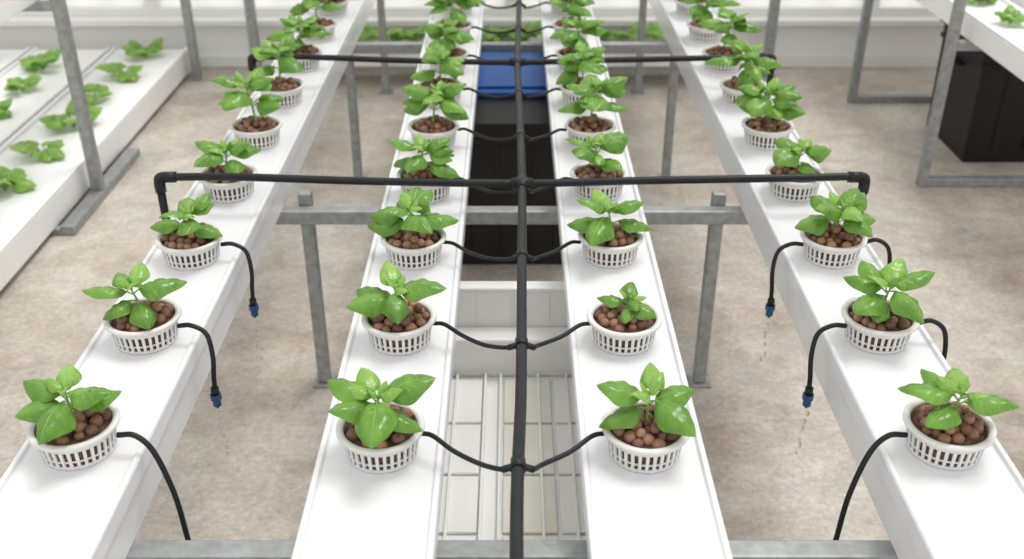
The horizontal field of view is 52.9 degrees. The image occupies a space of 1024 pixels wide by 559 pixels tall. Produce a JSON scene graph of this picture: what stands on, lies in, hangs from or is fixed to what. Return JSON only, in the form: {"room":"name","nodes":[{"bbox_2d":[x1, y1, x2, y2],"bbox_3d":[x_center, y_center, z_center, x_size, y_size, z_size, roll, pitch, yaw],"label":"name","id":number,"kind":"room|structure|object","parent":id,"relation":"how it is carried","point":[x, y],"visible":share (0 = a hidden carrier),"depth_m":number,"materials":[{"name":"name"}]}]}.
{"room":"greenhouse","nodes":[
{"label":"greenhouse","id":0,"kind":"room"},
{"bbox_2d":[0,26,943,54],"bbox_3d":[0.000,-1.215,5.264,7.200,0.220,0.120,0,29,0],"label":"wall","id":1,"kind":"structure","parent":0,"point":[211,40],"depth_m":5.20,"materials":[{"name":"white paint"}]},
{"bbox_2d":[66,0,144,6],"bbox_3d":[-2.250,-2.176,4.720,0.840,1.870,0.010,0,29,0],"label":"pane","id":2,"kind":"object","parent":1,"relation":"attached to","point":[70,3],"visible":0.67,"depth_m":5.16,"materials":[{"name":"glass"}]},
{"bbox_2d":[159,0,301,6],"bbox_3d":[-1.350,-2.176,4.720,0.840,1.870,0.010,0,29,0],"label":"pane","id":3,"kind":"object","parent":1,"relation":"attached to","point":[163,3],"visible":0.6,"depth_m":5.16,"materials":[{"name":"glass"}]},
{"bbox_2d":[373,0,504,6],"bbox_3d":[-0.450,-2.176,4.720,0.840,1.870,0.010,0,29,0],"label":"pane","id":4,"kind":"object","parent":1,"relation":"attached to","point":[388,3],"visible":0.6,"depth_m":5.16,"materials":[{"name":"glass"}]},
{"bbox_2d":[0,16,943,25],"bbox_3d":[0.000,-1.316,5.190,7.200,0.030,0.190,0,29,0],"label":"trim","id":5,"kind":"structure","parent":1,"relation":"on","point":[15,20],"depth_m":5.11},
{"bbox_2d":[15,0,152,15],"bbox_3d":[-2.250,-2.185,4.715,0.900,1.950,0.060,0,29,0],"label":"frame","id":6,"kind":"object","parent":5,"relation":"on","point":[147,10],"visible":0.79,"depth_m":5.16,"materials":[{"name":"white metal"}]},
{"bbox_2d":[151,0,303,15],"bbox_3d":[-1.350,-2.185,4.715,0.900,1.950,0.060,0,29,0],"label":"frame","id":7,"kind":"object","parent":5,"relation":"on","point":[157,10],"visible":0.47,"depth_m":5.16,"materials":[{"name":"white metal"}]},
{"bbox_2d":[369,0,511,15],"bbox_3d":[-0.450,-2.185,4.715,0.900,1.950,0.060,0,29,0],"label":"frame","id":8,"kind":"object","parent":5,"relation":"on","point":[389,11],"visible":0.41,"depth_m":5.16,"materials":[{"name":"white metal"}]},
{"bbox_2d":[512,0,654,15],"bbox_3d":[0.450,-2.185,4.715,0.900,1.950,0.060,0,29,0],"label":"frame","id":9,"kind":"object","parent":5,"relation":"on","point":[597,11],"visible":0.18,"depth_m":5.16,"materials":[{"name":"white metal"}]},
{"bbox_2d":[715,7,861,15],"bbox_3d":[1.350,-2.185,4.715,0.900,1.950,0.060,0,29,0],"label":"frame","id":10,"kind":"object","parent":5,"relation":"on","point":[753,11],"visible":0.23,"depth_m":5.16,"materials":[{"name":"white metal"}]},
{"bbox_2d":[871,0,935,15],"bbox_3d":[2.250,-2.185,4.715,0.900,1.950,0.060,0,29,0],"label":"frame","id":11,"kind":"object","parent":5,"relation":"on","point":[876,10],"visible":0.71,"depth_m":5.16,"materials":[{"name":"white metal"}]},
{"bbox_2d":[199,55,938,66],"bbox_3d":[0.000,-1.112,5.245,7.200,0.060,0.015,0,29,0],"label":"baseboard","id":12,"kind":"structure","parent":1,"relation":"attached to","point":[205,60],"depth_m":5.24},
{"bbox_2d":[522,0,650,6],"bbox_3d":[0.450,-2.176,4.720,0.840,1.870,0.010,0,29,0],"label":"pane","id":13,"kind":"object","parent":1,"relation":"attached to","point":[598,3],"visible":0.2,"depth_m":5.16,"materials":[{"name":"glass"}]},
{"bbox_2d":[729,0,863,6],"bbox_3d":[1.350,-2.176,4.720,0.840,1.870,0.010,0,29,0],"label":"pane","id":14,"kind":"object","parent":1,"relation":"attached to","point":[744,3],"visible":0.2,"depth_m":5.16,"materials":[{"name":"glass"}]},
{"bbox_2d":[879,0,923,6],"bbox_3d":[2.250,-2.176,4.720,0.840,1.870,0.010,0,29,0],"label":"pane","id":15,"kind":"object","parent":1,"relation":"attached to","point":[883,3],"visible":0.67,"depth_m":5.16,"materials":[{"name":"glass"}]},
{"bbox_2d":[0,67,1023,539],"bbox_3d":[0.000,0.515,2.532,7.200,0.100,6.900,0,29,0],"label":"floor","id":16,"kind":"structure","parent":0,"point":[750,418],"depth_m":3.23,"materials":[{"name":"concrete"}]},
{"bbox_2d":[0,0,201,290],"bbox_3d":[-2.175,-1.081,3.525,1.290,1.700,2.800,0,29,0],"label":"table","id":17,"kind":"object","parent":16,"relation":"on","point":[66,112],"visible":1,"depth_m":4.09,"materials":[{"name":"white plastic"}]},
{"bbox_2d":[243,0,262,67],"bbox_3d":[-1.260,-1.963,4.577,0.100,2.200,0.100,0,29,0],"label":"post","id":18,"kind":"object","parent":16,"relation":"on","point":[249,5],"visible":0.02,"depth_m":4.97,"materials":[{"name":"metal"}]},
{"bbox_2d":[438,281,585,539],"bbox_3d":[0.000,0.611,1.748,0.560,0.505,1.580,0,29,0],"label":"tray","id":19,"kind":"object","parent":16,"relation":"on","point":[475,501],"visible":0.39,"depth_m":2.18,"materials":[{"name":"plastic"}]},
{"bbox_2d":[462,52,561,263],"bbox_3d":[0.000,-0.438,3.572,0.540,0.534,0.675,0,29,0],"label":"water tank","id":20,"kind":"object","parent":16,"relation":"on","point":[494,118],"visible":0.28,"depth_m":3.31,"materials":[{"name":"black plastic"}]},
{"bbox_2d":[275,190,748,387],"bbox_3d":[0.000,0.037,2.691,1.560,0.575,0.084,0,29,0],"label":"trestle","id":21,"kind":"object","parent":16,"relation":"on","point":[307,215],"visible":0.71,"depth_m":2.56,"materials":[{"name":"grey metal"}]},
{"bbox_2d":[539,0,732,558],"bbox_3d":[0.199,-0.404,2.839,0.190,0.106,4.500,0,29,0],"label":"channel","id":22,"kind":"object","parent":21,"relation":"on","point":[675,512],"visible":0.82,"depth_m":1.68,"materials":[{"name":"white plastic"}]},
{"bbox_2d":[549,0,582,17],"bbox_3d":[0.189,-1.029,3.683,0.189,0.163,0.147,-17,34,-28],"label":"basil","id":23,"kind":"object","parent":22,"relation":"on","point":[555,10],"visible":0.27,"depth_m":3.68,"materials":[{"name":"plastic"}]},
{"bbox_2d":[549,0,594,41],"bbox_3d":[0.202,-0.884,3.423,0.144,0.167,0.142,6,30,10],"label":"basil","id":24,"kind":"object","parent":22,"relation":"on","point":[575,8],"visible":0.47,"depth_m":3.38,"materials":[{"name":"plant"}]},
{"bbox_2d":[552,19,587,41],"bbox_3d":[0.199,-0.833,3.449,0.133,0.052,0.133,-4,30,-7],"label":"cup","id":25,"kind":"object","parent":24,"relation":"on","point":[557,24],"depth_m":3.42,"materials":[{"name":"plastic"}]},
{"bbox_2d":[549,16,606,72],"bbox_3d":[0.198,-0.719,3.136,0.148,0.163,0.158,18,34,28],"label":"basil","id":26,"kind":"object","parent":22,"relation":"on","point":[569,38],"visible":0.59,"depth_m":3.10,"materials":[{"name":"plant"}]},
{"bbox_2d":[555,46,591,72],"bbox_3d":[0.199,-0.677,3.174,0.133,0.052,0.133,0,30,0],"label":"cup","id":27,"kind":"object","parent":26,"relation":"on","point":[560,52],"depth_m":3.15,"materials":[{"name":"plastic"}]},
{"bbox_2d":[556,41,607,104],"bbox_3d":[0.210,-0.573,2.875,0.156,0.166,0.159,17,34,27],"label":"basil","id":28,"kind":"object","parent":22,"relation":"on","point":[571,62],"visible":0.57,"depth_m":2.85,"materials":[{"name":"plant"}]},
{"bbox_2d":[559,84,602,104],"bbox_3d":[0.198,-0.525,2.905,0.133,0.052,0.133,-5,30,-9],"label":"cup","id":29,"kind":"object","parent":28,"relation":"on","point":[568,95],"depth_m":2.87,"materials":[{"name":"plastic"}]},
{"bbox_2d":[558,74,628,150],"bbox_3d":[0.207,-0.430,2.609,0.166,0.179,0.180,26,39,38],"label":"basil","id":30,"kind":"object","parent":22,"relation":"on","point":[582,126],"visible":0.91,"depth_m":2.58,"materials":[{"name":"plant"}]},
{"bbox_2d":[564,115,616,150],"bbox_3d":[0.200,-0.374,2.639,0.133,0.052,0.133,-6,30,-10],"label":"cup","id":31,"kind":"object","parent":30,"relation":"on","point":[578,127],"depth_m":2.61,"materials":[{"name":"plastic"}]},
{"bbox_2d":[566,132,628,200],"bbox_3d":[0.193,-0.261,2.349,0.153,0.141,0.143,0,29,0],"label":"basil","id":32,"kind":"object","parent":22,"relation":"on","point":[596,166],"visible":0.84,"depth_m":2.33,"materials":[{"name":"plant"}]},
{"bbox_2d":[570,162,627,200],"bbox_3d":[0.200,-0.224,2.373,0.133,0.052,0.133,-5,30,-9],"label":"cup","id":33,"kind":"object","parent":32,"relation":"on","point":[585,169],"depth_m":2.34,"materials":[{"name":"plastic"}]},
{"bbox_2d":[567,189,651,268],"bbox_3d":[0.192,-0.106,2.077,0.156,0.139,0.135,-14,32,-23],"label":"basil","id":34,"kind":"object","parent":22,"relation":"on","point":[607,243],"visible":1,"depth_m":2.05,"materials":[{"name":"plant"}]},
{"bbox_2d":[578,220,643,268],"bbox_3d":[0.201,-0.070,2.102,0.133,0.052,0.133,-5,30,-9],"label":"cup","id":35,"kind":"object","parent":34,"relation":"on","point":[621,251],"depth_m":2.06,"materials":[{"name":"plastic"}]},
{"bbox_2d":[587,282,662,355],"bbox_3d":[0.199,0.064,1.816,0.133,0.100,0.133,0,29,0],"label":"basil","id":36,"kind":"object","parent":22,"relation":"on","point":[627,324],"visible":1,"depth_m":1.79,"materials":[{"name":"plastic"}]},
{"bbox_2d":[597,362,695,473],"bbox_3d":[0.198,0.204,1.536,0.147,0.131,0.133,0,29,0],"label":"basil","id":37,"kind":"object","parent":22,"relation":"on","point":[644,435],"visible":1,"depth_m":1.51,"materials":[{"name":"plant"}]},
{"bbox_2d":[601,399,688,473],"bbox_3d":[0.201,0.239,1.555,0.133,0.052,0.133,-4,30,-8],"label":"cup","id":38,"kind":"object","parent":37,"relation":"on","point":[649,449],"depth_m":1.52,"materials":[{"name":"plastic"}]},
{"bbox_2d":[648,0,1023,558],"bbox_3d":[0.654,-0.404,2.839,0.190,0.106,4.500,0,29,0],"label":"channel","id":39,"kind":"object","parent":21,"relation":"on","point":[925,511],"visible":0.5,"depth_m":1.76,"materials":[{"name":"white plastic"}]},
{"bbox_2d":[674,0,709,17],"bbox_3d":[0.663,-1.027,3.684,0.168,0.160,0.164,-14,32,-22],"label":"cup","id":40,"kind":"object","parent":39,"relation":"on","point":[682,9],"visible":0.48,"depth_m":3.68,"materials":[{"name":"plastic"}]},
{"bbox_2d":[683,0,740,42],"bbox_3d":[0.651,-0.883,3.414,0.180,0.174,0.143,-9,31,-15],"label":"basil","id":41,"kind":"object","parent":39,"relation":"on","point":[697,33],"visible":0.7,"depth_m":3.39,"materials":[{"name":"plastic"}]},
{"bbox_2d":[687,19,722,42],"bbox_3d":[0.650,-0.831,3.447,0.133,0.052,0.133,-2,30,-3],"label":"cup","id":42,"kind":"object","parent":41,"relation":"on","point":[697,33],"depth_m":3.41,"materials":[{"name":"plastic"}]},
{"bbox_2d":[697,7,760,72],"bbox_3d":[0.654,-0.728,3.135,0.135,0.179,0.162,-14,32,-23],"label":"basil","id":43,"kind":"object","parent":39,"relation":"on","point":[740,24],"visible":0.81,"depth_m":3.11,"materials":[{"name":"plant"}]},
{"bbox_2d":[702,45,744,72],"bbox_3d":[0.650,-0.677,3.175,0.133,0.052,0.133,-4,30,-7],"label":"cup","id":44,"kind":"object","parent":43,"relation":"on","point":[716,49],"depth_m":3.15,"materials":[{"name":"plastic"}]},
{"bbox_2d":[704,39,781,107],"bbox_3d":[0.647,-0.572,2.866,0.164,0.172,0.164,-25,38,-37],"label":"basil","id":45,"kind":"object","parent":39,"relation":"on","point":[752,73],"visible":0.72,"depth_m":2.83,"materials":[{"name":"plant"}]},
{"bbox_2d":[719,76,766,107],"bbox_3d":[0.652,-0.528,2.910,0.133,0.052,0.133,-2,30,-4],"label":"cup","id":46,"kind":"object","parent":45,"relation":"on","point":[729,85],"depth_m":2.88,"materials":[{"name":"plastic"}]},
{"bbox_2d":[732,77,805,150],"bbox_3d":[0.642,-0.423,2.605,0.168,0.170,0.154,-8,31,-14],"label":"basil","id":47,"kind":"object","parent":39,"relation":"on","point":[766,123],"visible":0.95,"depth_m":2.58,"materials":[{"name":"plant"}]},
{"bbox_2d":[741,116,794,150],"bbox_3d":[0.653,-0.375,2.640,0.133,0.052,0.133,-1,30,-2],"label":"cup","id":48,"kind":"object","parent":47,"relation":"on","point":[760,132],"depth_m":2.61,"materials":[{"name":"plastic"}]},
{"bbox_2d":[759,241,803,361],"bbox_3d":[0.550,0.047,2.135,0.081,0.270,0.032,-21,35,-32],"label":"tube","id":49,"kind":"object","parent":39,"relation":"attached to","point":[770,306],"visible":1,"depth_m":2.09,"materials":[{"name":"black plastic"}]},
{"bbox_2d":[765,138,831,202],"bbox_3d":[0.657,-0.259,2.353,0.152,0.133,0.137,0,29,0],"label":"basil","id":50,"kind":"object","parent":39,"relation":"on","point":[786,158],"visible":0.75,"depth_m":2.33,"materials":[{"name":"plant"}]},
{"bbox_2d":[765,163,823,202],"bbox_3d":[0.649,-0.224,2.373,0.133,0.052,0.133,-1,30,-1],"label":"cup","id":51,"kind":"object","parent":50,"relation":"on","point":[797,192],"depth_m":2.34,"materials":[{"name":"plastic"}]},
{"bbox_2d":[795,323,846,454],"bbox_3d":[0.550,0.198,1.864,0.081,0.265,0.032,-21,35,-32],"label":"tube","id":52,"kind":"object","parent":39,"relation":"attached to","point":[808,395],"visible":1,"depth_m":1.82,"materials":[{"name":"black plastic"}]},
{"bbox_2d":[795,188,875,268],"bbox_3d":[0.652,-0.107,2.080,0.151,0.138,0.144,11,31,18],"label":"basil","id":53,"kind":"object","parent":39,"relation":"on","point":[829,242],"visible":1,"depth_m":2.06,"materials":[{"name":"plant"}]},
{"bbox_2d":[800,222,867,268],"bbox_3d":[0.652,-0.069,2.100,0.133,0.052,0.133,-2,30,-4],"label":"cup","id":54,"kind":"object","parent":53,"relation":"on","point":[831,249],"depth_m":2.06,"materials":[{"name":"plastic"}]},
{"bbox_2d":[833,431,907,539],"bbox_3d":[0.542,0.403,1.631,0.102,0.392,0.029,-11,31,-19],"label":"tube","id":55,"kind":"object","parent":39,"relation":"attached to","point":[879,441],"visible":0.85,"depth_m":1.56,"materials":[{"name":"black rubber"}]},
{"bbox_2d":[867,238,891,264],"bbox_3d":[0.748,-0.022,2.111,0.065,0.139,0.020,13,32,21],"label":"tube","id":56,"kind":"object","parent":39,"relation":"attached to","point":[885,244],"visible":0.51,"depth_m":2.08,"materials":[{"name":"black rubber"}]},
{"bbox_2d":[841,258,934,354],"bbox_3d":[0.656,0.048,1.807,0.150,0.136,0.142,0,29,0],"label":"basil","id":57,"kind":"object","parent":39,"relation":"on","point":[879,324],"visible":1,"depth_m":1.78,"materials":[{"name":"plant"}]},
{"bbox_2d":[841,295,919,354],"bbox_3d":[0.651,0.083,1.831,0.133,0.052,0.133,-1,30,-1],"label":"cup","id":58,"kind":"object","parent":57,"relation":"on","point":[890,336],"depth_m":1.79,"materials":[{"name":"plastic"}]},
{"bbox_2d":[920,318,947,359],"bbox_3d":[0.748,0.131,1.841,0.065,0.139,0.020,13,32,21],"label":"tube","id":59,"kind":"object","parent":39,"relation":"attached to","point":[940,325],"visible":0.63,"depth_m":1.81,"materials":[{"name":"black rubber"}]},
{"bbox_2d":[897,368,1019,470],"bbox_3d":[0.655,0.202,1.543,0.164,0.128,0.133,0,29,0],"label":"basil","id":60,"kind":"object","parent":39,"relation":"on","point":[945,432],"visible":0.99,"depth_m":1.52,"materials":[{"name":"plant"}]},
{"bbox_2d":[902,397,996,470],"bbox_3d":[0.658,0.235,1.562,0.133,0.052,0.133,-1,30,-2],"label":"cup","id":61,"kind":"object","parent":60,"relation":"on","point":[960,447],"depth_m":1.53,"materials":[{"name":"plastic"}]},
{"bbox_2d":[126,540,897,558],"bbox_3d":[0.000,0.636,1.664,1.560,0.545,0.062,0,29,0],"label":"trestle","id":62,"kind":"object","parent":16,"relation":"on","point":[140,549],"visible":0.33,"depth_m":1.52,"materials":[{"name":"grey metal"}]},
{"bbox_2d":[345,42,678,176],"bbox_3d":[0.000,-0.627,3.896,1.560,0.545,0.062,0,29,0],"label":"trestle","id":63,"kind":"object","parent":16,"relation":"on","point":[361,47],"visible":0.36,"depth_m":3.78,"materials":[{"name":"grey metal"}]},
{"bbox_2d":[0,0,375,558],"bbox_3d":[-0.654,-0.404,2.839,0.190,0.106,4.500,0,29,0],"label":"channel","id":64,"kind":"object","parent":63,"relation":"on","point":[98,511],"visible":0.74,"depth_m":1.76,"materials":[{"name":"white plastic"}]},
{"bbox_2d":[14,364,121,470],"bbox_3d":[-0.659,0.203,1.545,0.143,0.125,0.135,-26,38,-38],"label":"basil","id":65,"kind":"object","parent":64,"relation":"on","point":[78,431],"visible":1,"depth_m":1.52,"materials":[{"name":"plant"}]},
{"bbox_2d":[26,398,120,470],"bbox_3d":[-0.659,0.235,1.561,0.133,0.052,0.133,-5,30,-8],"label":"cup","id":66,"kind":"object","parent":65,"relation":"on","point":[94,439],"depth_m":1.53,"materials":[{"name":"plastic"}]},
{"bbox_2d":[82,262,186,354],"bbox_3d":[-0.652,0.048,1.810,0.133,0.134,0.133,20,35,31],"label":"basil","id":67,"kind":"object","parent":64,"relation":"on","point":[146,324],"visible":1,"depth_m":1.79,"materials":[{"name":"plant"}]},
{"bbox_2d":[103,296,181,354],"bbox_3d":[-0.652,0.083,1.830,0.133,0.052,0.133,-2,30,-3],"label":"cup","id":68,"kind":"object","parent":67,"relation":"on","point":[130,337],"depth_m":1.80,"materials":[{"name":"plastic"}]},
{"bbox_2d":[116,431,190,539],"bbox_3d":[-0.542,0.403,1.631,0.102,0.392,0.029,11,31,19],"label":"tube","id":69,"kind":"object","parent":64,"relation":"attached to","point":[144,441],"visible":0.89,"depth_m":1.56,"materials":[{"name":"black rubber"}]},
{"bbox_2d":[150,193,222,270],"bbox_3d":[-0.652,-0.099,2.075,0.141,0.129,0.133,17,34,27],"label":"basil","id":70,"kind":"object","parent":64,"relation":"on","point":[190,244],"visible":1,"depth_m":2.06,"materials":[{"name":"plant"}]},
{"bbox_2d":[155,221,222,270],"bbox_3d":[-0.653,-0.066,2.094,0.133,0.052,0.133,-2,30,-4],"label":"cup","id":71,"kind":"object","parent":70,"relation":"on","point":[192,251],"depth_m":2.06,"materials":[{"name":"plastic"}]},
{"bbox_2d":[177,323,228,455],"bbox_3d":[-0.551,0.200,1.865,0.081,0.270,0.033,20,35,31],"label":"tube","id":72,"kind":"object","parent":64,"relation":"attached to","point":[215,395],"visible":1,"depth_m":1.82,"materials":[{"name":"black plastic"}]},
{"bbox_2d":[193,138,261,202],"bbox_3d":[-0.646,-0.256,2.345,0.145,0.135,0.139,0,29,0],"label":"basil","id":73,"kind":"object","parent":64,"relation":"on","point":[212,159],"visible":0.78,"depth_m":2.32,"materials":[{"name":"plant"}]},
{"bbox_2d":[199,162,256,202],"bbox_3d":[-0.651,-0.221,2.369,0.133,0.052,0.133,-5,30,-9],"label":"cup","id":74,"kind":"object","parent":73,"relation":"on","point":[222,191],"depth_m":2.33,"materials":[{"name":"plastic"}]},
{"bbox_2d":[220,241,262,359],"bbox_3d":[-0.551,0.045,2.133,0.081,0.266,0.033,20,35,31],"label":"tube","id":75,"kind":"object","parent":64,"relation":"attached to","point":[253,306],"visible":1,"depth_m":2.09,"materials":[{"name":"black plastic"}]},
{"bbox_2d":[209,67,284,149],"bbox_3d":[-0.668,-0.435,2.609,0.173,0.188,0.177,-15,33,-24],"label":"basil","id":76,"kind":"object","parent":64,"relation":"on","point":[262,130],"visible":0.95,"depth_m":2.58,"materials":[{"name":"plant"}]},
{"bbox_2d":[229,115,282,149],"bbox_3d":[-0.653,-0.374,2.639,0.133,0.052,0.133,0,30,0],"label":"cup","id":77,"kind":"object","parent":76,"relation":"on","point":[263,133],"depth_m":2.60,"materials":[{"name":"plastic"}]},
{"bbox_2d":[251,33,304,108],"bbox_3d":[-0.653,-0.581,2.872,0.155,0.182,0.173,0,29,0],"label":"basil","id":78,"kind":"object","parent":64,"relation":"on","point":[289,88],"visible":0.8,"depth_m":2.85,"materials":[{"name":"plant"}]},
{"bbox_2d":[260,77,304,108],"bbox_3d":[-0.649,-0.525,2.906,0.133,0.052,0.133,-3,30,-5],"label":"cup","id":79,"kind":"object","parent":78,"relation":"on","point":[289,88],"depth_m":2.87,"materials":[{"name":"plastic"}]},
{"bbox_2d":[266,15,331,72],"bbox_3d":[-0.647,-0.724,3.151,0.169,0.157,0.146,-23,37,-34],"label":"basil","id":80,"kind":"object","parent":64,"relation":"on","point":[310,30],"visible":0.75,"depth_m":3.13,"materials":[{"name":"plant"}]},
{"bbox_2d":[297,45,321,72],"bbox_3d":[-0.651,-0.681,3.181,0.133,0.052,0.133,0,30,-1],"label":"cup","id":81,"kind":"object","parent":80,"relation":"on","point":[309,65],"depth_m":3.15,"materials":[{"name":"plastic"}]},
{"bbox_2d":[289,0,344,42],"bbox_3d":[-0.659,-0.890,3.422,0.167,0.180,0.157,-25,38,-37],"label":"basil","id":82,"kind":"object","parent":64,"relation":"on","point":[301,8],"visible":0.56,"depth_m":3.41,"materials":[{"name":"plant"}]},
{"bbox_2d":[297,18,336,42],"bbox_3d":[-0.651,-0.834,3.452,0.133,0.052,0.133,-2,30,-4],"label":"cup","id":83,"kind":"object","parent":82,"relation":"on","point":[328,23],"depth_m":3.42,"materials":[{"name":"plastic"}]},
{"bbox_2d":[316,0,348,17],"bbox_3d":[-0.642,-1.029,3.676,0.169,0.170,0.172,0,29,0],"label":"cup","id":84,"kind":"object","parent":64,"relation":"on","point":[339,12],"visible":0.66,"depth_m":3.68,"materials":[{"name":"plastic"}]},
{"bbox_2d":[154,0,869,558],"bbox_3d":[-0.003,-0.413,2.782,1.594,0.218,4.358,0,29,0],"label":"irrigation manifold","id":85,"kind":"object","parent":64,"relation":"on","point":[517,466],"visible":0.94,"depth_m":2.24,"materials":[{"name":"black plastic"}]},
{"bbox_2d":[291,0,484,558],"bbox_3d":[-0.199,-0.404,2.839,0.190,0.106,4.500,0,29,0],"label":"channel","id":86,"kind":"object","parent":63,"relation":"on","point":[349,512],"visible":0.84,"depth_m":1.59,"materials":[{"name":"white plastic"}]},
{"bbox_2d":[327,367,435,473],"bbox_3d":[-0.198,0.207,1.527,0.146,0.135,0.147,-25,38,-37],"label":"basil","id":87,"kind":"object","parent":86,"relation":"on","point":[381,434],"visible":1,"depth_m":1.50,"materials":[{"name":"plant"}]},
{"bbox_2d":[336,399,424,473],"bbox_3d":[-0.197,0.239,1.555,0.133,0.052,0.133,-6,30,-10],"label":"cup","id":88,"kind":"object","parent":87,"relation":"on","point":[398,450],"depth_m":1.52,"materials":[{"name":"plastic"}]},
{"bbox_2d":[346,261,446,355],"bbox_3d":[-0.211,0.054,1.802,0.160,0.130,0.139,-14,32,-23],"label":"basil","id":89,"kind":"object","parent":86,"relation":"on","point":[396,324],"visible":1,"depth_m":1.78,"materials":[{"name":"plant"}]},
{"bbox_2d":[361,296,436,355],"bbox_3d":[-0.199,0.085,1.828,0.133,0.052,0.133,0,30,0],"label":"cup","id":90,"kind":"object","parent":89,"relation":"on","point":[412,334],"depth_m":1.79,"materials":[{"name":"plastic"}]},
{"bbox_2d":[367,187,458,270],"bbox_3d":[-0.190,-0.102,2.073,0.177,0.136,0.155,24,37,35],"label":"basil","id":91,"kind":"object","parent":86,"relation":"on","point":[413,243],"visible":0.99,"depth_m":2.06,"materials":[{"name":"plant"}]},
{"bbox_2d":[380,229,445,270],"bbox_3d":[-0.199,-0.067,2.095,0.133,0.052,0.133,-5,30,-9],"label":"cup","id":92,"kind":"object","parent":91,"relation":"on","point":[413,250],"depth_m":2.06,"materials":[{"name":"plastic"}]},
{"bbox_2d":[389,133,459,203],"bbox_3d":[-0.199,-0.258,2.344,0.133,0.139,0.135,-14,32,-24],"label":"basil","id":93,"kind":"object","parent":86,"relation":"on","point":[416,166],"visible":0.82,"depth_m":2.31,"materials":[{"name":"plant"}]},
{"bbox_2d":[396,169,452,203],"bbox_3d":[-0.199,-0.219,2.365,0.133,0.052,0.133,-6,30,-10],"label":"cup","id":94,"kind":"object","parent":93,"relation":"on","point":[440,194],"depth_m":2.33,"materials":[{"name":"plastic"}]},
{"bbox_2d":[401,80,468,147],"bbox_3d":[-0.186,-0.424,2.607,0.177,0.169,0.163,-17,34,-28],"label":"basil","id":95,"kind":"object","parent":86,"relation":"on","point":[435,126],"visible":0.94,"depth_m":2.58,"materials":[{"name":"plant"}]},
{"bbox_2d":[407,116,459,147],"bbox_3d":[-0.200,-0.371,2.634,0.133,0.052,0.133,-4,30,-7],"label":"cup","id":96,"kind":"object","parent":95,"relation":"on","point":[430,128],"depth_m":2.60,"materials":[{"name":"plastic"}]},
{"bbox_2d":[410,45,464,107],"bbox_3d":[-0.206,-0.576,2.885,0.152,0.160,0.158,0,29,0],"label":"basil","id":97,"kind":"object","parent":86,"relation":"on","point":[451,66],"visible":0.6,"depth_m":2.84,"materials":[{"name":"plant"}]},
{"bbox_2d":[418,77,462,107],"bbox_3d":[-0.201,-0.527,2.909,0.133,0.052,0.133,-3,30,-6],"label":"cup","id":98,"kind":"object","parent":97,"relation":"on","point":[445,79],"depth_m":2.90,"materials":[{"name":"plastic"}]},
{"bbox_2d":[425,17,474,72],"bbox_3d":[-0.195,-0.719,3.144,0.138,0.154,0.156,-9,31,-15],"label":"basil","id":99,"kind":"object","parent":86,"relation":"on","point":[434,31],"visible":0.61,"depth_m":3.12,"materials":[{"name":"plant"}]},
{"bbox_2d":[430,46,468,72],"bbox_3d":[-0.198,-0.677,3.173,0.133,0.052,0.133,-2,30,-3],"label":"cup","id":100,"kind":"object","parent":99,"relation":"on","point":[461,52],"depth_m":3.14,"materials":[{"name":"plastic"}]},
{"bbox_2d":[424,0,484,43],"bbox_3d":[-0.199,-0.885,3.409,0.168,0.184,0.162,14,33,24],"label":"basil","id":101,"kind":"object","parent":86,"relation":"on","point":[463,24],"visible":0.48,"depth_m":3.38,"materials":[{"name":"plant"}]},
{"bbox_2d":[433,20,472,43],"bbox_3d":[-0.197,-0.829,3.443,0.133,0.052,0.133,-1,30,-3],"label":"cup","id":102,"kind":"object","parent":101,"relation":"on","point":[469,24],"depth_m":3.41,"materials":[{"name":"plastic"}]},
{"bbox_2d":[442,0,471,16],"bbox_3d":[-0.201,-1.030,3.685,0.167,0.163,0.148,0,29,0],"label":"basil","id":103,"kind":"object","parent":86,"relation":"on","point":[468,12],"visible":0.15,"depth_m":3.68,"materials":[{"name":"plastic"}]},
{"bbox_2d":[354,20,669,66],"bbox_3d":[0.000,-1.111,4.999,2.097,0.298,0.269,0,29,0],"label":"trough","id":104,"kind":"object","parent":16,"relation":"on","point":[653,33],"visible":0.32,"depth_m":4.93,"materials":[{"name":"white plastic"}]},
{"bbox_2d":[377,0,646,94],"bbox_3d":[0.000,-1.129,4.784,1.560,0.545,0.062,0,29,0],"label":"trestle","id":105,"kind":"object","parent":16,"relation":"on","point":[385,90],"visible":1,"depth_m":4.78,"materials":[{"name":"grey metal"}]},
{"bbox_2d":[762,0,780,79],"bbox_3d":[1.260,-1.963,4.577,0.100,2.200,0.100,0,29,0],"label":"post","id":106,"kind":"object","parent":16,"relation":"on","point":[774,5],"visible":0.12,"depth_m":4.98,"materials":[{"name":"metal"}]},
{"bbox_2d":[847,0,1023,186],"bbox_3d":[2.050,-0.883,3.866,0.970,1.020,2.400,0,29,0],"label":"support frame","id":107,"kind":"object","parent":16,"relation":"on","point":[995,28],"visible":0.99,"depth_m":3.81,"materials":[{"name":"white plastic"}]},
{"bbox_2d":[926,19,1023,161],"bbox_3d":[2.120,-0.791,4.240,0.680,0.492,0.464,0,29,0],"label":"water tank","id":108,"kind":"object","parent":16,"relation":"on","point":[982,120],"visible":0.59,"depth_m":4.12,"materials":[{"name":"black plastic"}]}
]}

